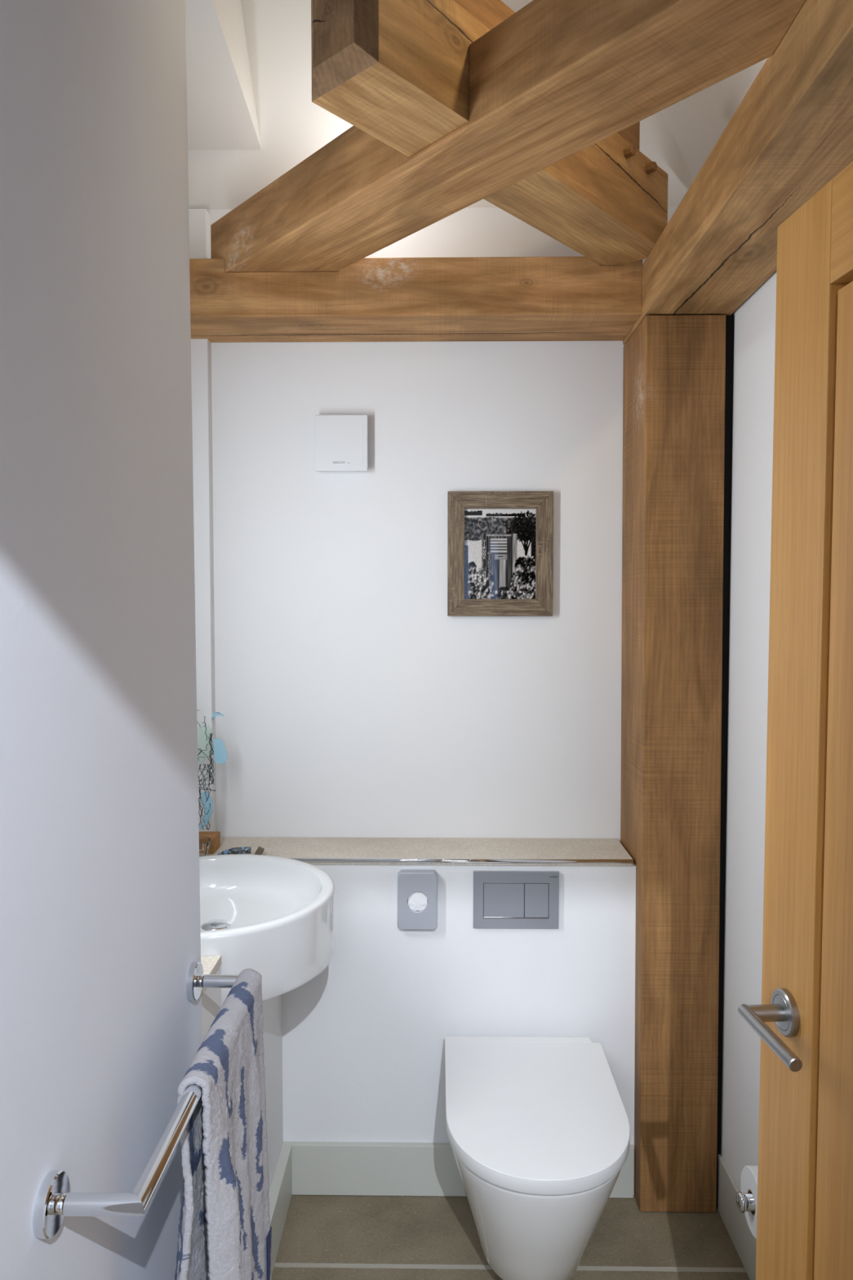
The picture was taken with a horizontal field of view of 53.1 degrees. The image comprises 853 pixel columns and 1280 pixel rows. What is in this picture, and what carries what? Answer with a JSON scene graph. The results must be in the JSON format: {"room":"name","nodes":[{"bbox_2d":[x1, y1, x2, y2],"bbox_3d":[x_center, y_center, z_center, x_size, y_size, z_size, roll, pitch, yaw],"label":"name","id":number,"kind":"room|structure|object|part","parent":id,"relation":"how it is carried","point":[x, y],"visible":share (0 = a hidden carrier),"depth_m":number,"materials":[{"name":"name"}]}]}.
{"room":"bathroom","nodes":[
{"label":"bathroom","id":0,"kind":"room"},
{"bbox_2d":[0,0,283,1279],"bbox_3d":[-0.573,-0.231,1.252,0.420,3.350,1.745,0,3,1],"label":"wall","id":1,"kind":"structure","parent":0,"point":[100,1031],"depth_m":0.95,"materials":[{"name":"paint"}]},
{"bbox_2d":[32,961,238,1239],"bbox_3d":[-0.316,0.536,1.070,0.098,0.056,0.543,0,3,1],"label":"towel rail","id":2,"kind":"object","parent":1,"relation":"attached to","point":[55,1201],"visible":0.89,"depth_m":0.83,"materials":[{"name":"silver metal"}]},
{"bbox_2d":[174,968,271,1279],"bbox_3d":[-0.277,0.803,1.176,0.087,0.581,0.325,0,3,-3],"label":"towel","id":3,"kind":"object","parent":2,"relation":"hanging from","point":[225,1230],"visible":0.99,"depth_m":1.11,"materials":[{"name":"fabric"}]},
{"bbox_2d":[268,1141,292,1275],"bbox_3d":[-0.364,1.375,1.345,0.024,0.130,1.655,0,3,1],"label":"baseboard","id":4,"kind":"structure","parent":1,"relation":"attached to","point":[280,1193],"depth_m":2.02,"materials":[{"name":"paint"}]},
{"bbox_2d":[185,0,261,150],"bbox_3d":[-0.655,-1.554,1.227,0.454,0.725,1.811,0,3,1],"label":"ceiling","id":5,"kind":"structure","parent":0,"point":[221,112],"depth_m":1.92,"materials":[{"name":"white paint"}]},
{"bbox_2d":[188,206,677,842],"bbox_3d":[0.133,0.128,2.355,2.000,2.535,0.186,0,3,1],"label":"wall","id":6,"kind":"structure","parent":0,"point":[350,699],"depth_m":2.29,"materials":[{"name":"white paint"}]},
{"bbox_2d":[314,414,368,471],"bbox_3d":[-0.224,-0.518,2.256,0.140,0.146,0.036,0,3,1],"label":"fan","id":7,"kind":"object","parent":6,"relation":"attached to","point":[341,441],"visible":1,"depth_m":2.24,"materials":[{"name":"white plastic"}]},
{"bbox_3d":[-0.224,-0.517,2.239,0.115,0.117,0.001,0,3,1],"label":"panel","id":8,"kind":"part","parent":7,"relation":"part of","materials":[{"name":"white plastic"}]},
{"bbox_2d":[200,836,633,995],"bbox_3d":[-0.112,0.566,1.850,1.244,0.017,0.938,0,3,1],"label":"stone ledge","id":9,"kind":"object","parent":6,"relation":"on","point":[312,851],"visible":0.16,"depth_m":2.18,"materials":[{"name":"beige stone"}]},
{"bbox_2d":[199,835,210,856],"bbox_3d":[-0.578,0.522,2.122,0.082,0.046,0.081,0,3,1],"label":"glass dish","id":10,"kind":"object","parent":9,"relation":"on","point":[204,842],"visible":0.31,"depth_m":2.11,"materials":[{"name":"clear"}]},
{"bbox_2d":[196,709,227,853],"bbox_3d":[-0.583,0.359,2.196,0.147,0.364,0.069,0,3,1],"label":"plant","id":11,"kind":"object","parent":9,"relation":"on","point":[220,754],"visible":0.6,"depth_m":2.19,"materials":[{"name":"plant"}]},
{"bbox_3d":[-0.588,0.334,2.193,0.124,0.311,0.041,0,3,1],"label":"wire frame","id":12,"kind":"part","parent":11,"relation":"part of","materials":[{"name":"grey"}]},
{"bbox_2d":[217,845,264,854],"bbox_3d":[-0.468,0.532,2.148,0.117,0.023,0.017,0,3,1],"label":"ornament","id":13,"kind":"object","parent":9,"relation":"on","point":[242,850],"visible":0.84,"depth_m":2.14,"materials":[{"name":"glass"}]},
{"bbox_2d":[199,853,335,1005],"bbox_3d":[-0.446,0.593,1.791,0.506,0.144,0.506,0,3,1],"label":"basin","id":14,"kind":"object","parent":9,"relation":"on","point":[273,917],"visible":0.59,"depth_m":1.76,"materials":[{"name":"white ceramic"}]},
{"bbox_3d":[0.077,0.550,2.128,0.874,0.011,0.011,0,3,1],"label":"edge trim","id":15,"kind":"part","parent":9,"relation":"part of","materials":[{"name":"silver metal"}]},
{"bbox_2d":[447,491,553,616],"bbox_3d":[0.196,-0.229,2.270,0.279,0.329,0.020,0,3,1],"label":"framed picture","id":16,"kind":"object","parent":6,"relation":"attached to","point":[500,544],"visible":1,"depth_m":2.27,"materials":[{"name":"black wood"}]},
{"bbox_3d":[0.079,-0.229,2.272,0.045,0.328,0.020,0,3,1],"label":"frame rail","id":17,"kind":"part","parent":16,"relation":"part of","materials":[{"name":"brown wood"}]},
{"bbox_2d":[464,508,536,599],"bbox_3d":[0.196,-0.229,2.270,0.191,0.241,0.001,0,3,1],"label":"print","id":18,"kind":"object","parent":16,"relation":"attached to","point":[500,544],"depth_m":2.27},
{"bbox_3d":[0.196,-0.371,2.264,0.278,0.045,0.020,0,3,1],"label":"frame rail","id":19,"kind":"part","parent":16,"relation":"part of","materials":[{"name":"brown wood"}]},
{"bbox_3d":[0.196,-0.087,2.276,0.278,0.045,0.020,0,3,1],"label":"frame rail","id":20,"kind":"part","parent":16,"relation":"part of","materials":[{"name":"brown wood"}]},
{"bbox_3d":[0.313,-0.229,2.268,0.045,0.328,0.020,0,3,1],"label":"frame rail","id":21,"kind":"part","parent":16,"relation":"part of","materials":[{"name":"brown wood"}]},
{"bbox_2d":[281,862,635,1194],"bbox_3d":[0.072,0.979,2.253,0.911,0.843,0.206,0,3,1],"label":"wall","id":22,"kind":"structure","parent":0,"point":[363,1039],"depth_m":2.15,"materials":[{"name":"white paint"}]},
{"bbox_2d":[397,869,437,929],"bbox_3d":[-0.022,0.646,2.123,0.098,0.144,0.026,0,3,1],"label":"dispenser","id":23,"kind":"object","parent":22,"relation":"attached to","point":[409,881],"visible":1,"depth_m":2.11,"materials":[{"name":"grey plastic"}]},
{"bbox_2d":[408,891,426,911],"bbox_3d":[-0.022,0.648,2.115,0.048,0.048,0.005,0,3,1],"label":"paper bag","id":24,"kind":"object","parent":23,"relation":"in","point":[417,900],"visible":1,"depth_m":2.11,"materials":[{"name":"white paper"}]},
{"bbox_2d":[291,1141,634,1197],"bbox_3d":[0.090,1.339,2.158,0.862,0.130,0.016,0,3,1],"label":"baseboard","id":25,"kind":"structure","parent":22,"relation":"attached to","point":[318,1167],"depth_m":2.15,"materials":[{"name":"paint"}]},
{"bbox_2d":[473,871,559,928],"bbox_3d":[0.223,0.647,2.127,0.213,0.141,0.011,0,3,1],"label":"flush plate","id":26,"kind":"object","parent":22,"relation":"attached to","point":[501,899],"visible":1,"depth_m":2.12,"materials":[{"name":"grey"}]},
{"bbox_2d":[444,1036,630,1279],"bbox_3d":[0.231,1.177,1.872,0.379,0.378,0.566,0,3,1],"label":"toilet","id":27,"kind":"object","parent":22,"relation":"attached to","point":[538,1129],"visible":1,"depth_m":1.72,"materials":[{"name":"white ceramic"}]},
{"bbox_3d":[0.231,1.004,1.829,0.379,0.029,0.495,0,3,1],"label":"lid","id":28,"kind":"part","parent":27,"relation":"part of","materials":[{"name":"white plastic"}]},
{"bbox_2d":[187,0,768,209],"bbox_3d":[0.044,-1.578,1.331,1.850,0.965,2.400,0,3,1],"label":"ceiling","id":29,"kind":"structure","parent":0,"point":[291,126],"depth_m":2.08,"materials":[{"name":"white paint"}]},
{"bbox_2d":[271,1194,750,1279],"bbox_3d":[0.000,1.548,0.069,3.600,0.100,5.200,0,3,1],"label":"floor","id":30,"kind":"structure","parent":0,"point":[324,1237],"depth_m":2.00,"materials":[{"name":"tile"}]},
{"bbox_2d":[620,315,725,1212],"bbox_3d":[0.615,0.317,2.171,0.198,2.171,0.247,0,3,1],"label":"post","id":31,"kind":"object","parent":30,"relation":"on","point":[674,366],"visible":0.89,"depth_m":2.05,"materials":[{"name":"brown wood"}]},
{"bbox_2d":[622,0,852,345],"bbox_3d":[0.607,-0.799,1.302,0.205,0.128,1.890,0,3,1],"label":"beam","id":32,"kind":"structure","parent":31,"relation":"on","point":[790,135],"depth_m":1.39,"materials":[{"name":"brown wood"}]},
{"bbox_2d":[189,256,642,342],"bbox_3d":[-0.106,-0.852,2.151,1.246,0.137,0.210,0,3,1],"label":"beam","id":33,"kind":"structure","parent":32,"relation":"attached to","point":[568,298],"depth_m":2.05,"materials":[{"name":"brown wood"}]},
{"bbox_2d":[311,0,667,266],"bbox_3d":[0.184,-0.965,1.647,0.173,0.176,0.955,2,3,42],"label":"beam","id":34,"kind":"structure","parent":32,"relation":"on","point":[397,72],"depth_m":1.42,"materials":[{"name":"brown wood"}]},
{"bbox_2d":[453,0,639,150],"bbox_3d":[0.168,-1.095,1.625,0.100,0.085,0.800,2,3,42],"label":"rafter","id":35,"kind":"object","parent":34,"relation":"on","point":[491,13],"visible":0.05,"depth_m":1.50,"materials":[{"name":"brown wood"}]},
{"bbox_2d":[210,0,806,271],"bbox_3d":[0.081,-0.930,1.562,0.202,0.134,1.620,-2,3,-41],"label":"diagonal beam","id":36,"kind":"structure","parent":32,"relation":"on","point":[553,80],"depth_m":1.41,"materials":[{"name":"brown wood"}]},
{"bbox_2d":[720,270,777,1191],"bbox_3d":[0.793,0.169,1.438,0.150,2.535,2.120,0,3,1],"label":"wall","id":37,"kind":"structure","parent":0,"point":[754,320],"depth_m":1.93,"materials":[{"name":"white paint"}]},
{"bbox_2d":[716,315,734,1208],"bbox_3d":[0.715,0.319,2.095,0.024,2.175,0.064,0,3,1],"label":"trim","id":38,"kind":"structure","parent":37,"relation":"attached to","point":[729,318],"depth_m":2.05,"materials":[{"name":"black"}]},
{"bbox_2d":[717,1154,756,1279],"bbox_3d":[0.712,1.371,1.311,0.008,0.142,1.598,0,3,1],"label":"baseboard","id":39,"kind":"structure","parent":37,"relation":"attached to","point":[735,1221],"depth_m":1.98,"materials":[{"name":"paint"}]},
{"bbox_2d":[736,1191,755,1213],"bbox_3d":[0.667,1.108,1.682,0.106,0.048,0.048,0,3,1],"label":"holder","id":40,"kind":"object","parent":37,"relation":"attached to","point":[745,1202],"visible":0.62,"depth_m":1.67,"materials":[{"name":"silver metal"}]},
{"bbox_3d":[0.620,1.108,1.683,0.012,0.036,0.036,0,3,1],"label":"knob","id":41,"kind":"part","parent":40,"relation":"part of","materials":[{"name":"silver metal"}]},
{"bbox_2d":[740,1165,758,1238],"bbox_3d":[0.691,1.108,1.681,0.100,0.123,0.123,0,3,1],"label":"toilet roll","id":42,"kind":"object","parent":40,"relation":"on","point":[748,1181],"visible":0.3,"depth_m":1.69,"materials":[{"name":"white paper"}]},
{"bbox_3d":[1.069,-0.179,0.092,1.465,3.350,0.530,0,3,1],"label":"wall","id":43,"kind":"structure","parent":0,"visible":0},
{"bbox_2d":[737,161,852,1279],"bbox_3d":[0.474,0.472,0.780,0.102,1.977,0.750,0,3,-5],"label":"door","id":44,"kind":"structure","parent":43,"relation":"in","point":[803,1020],"depth_m":1.03,"materials":[{"name":"brown wood"}]},
{"bbox_3d":[0.429,0.476,1.027,0.052,0.021,0.131,0,3,-5],"label":"lever","id":45,"kind":"part","parent":44,"relation":"part of","materials":[{"name":"silver metal"}]},
{"bbox_3d":[0.497,0.420,0.780,0.019,1.617,0.472,0,3,-5],"label":"raised panel","id":46,"kind":"part","parent":44,"relation":"part of","materials":[{"name":"brown wood"}]},
{"bbox_3d":[0.505,-0.457,0.736,0.040,0.118,0.494,0,3,-5],"label":"rail","id":47,"kind":"part","parent":44,"relation":"part of","materials":[{"name":"brown wood"}]}
]}

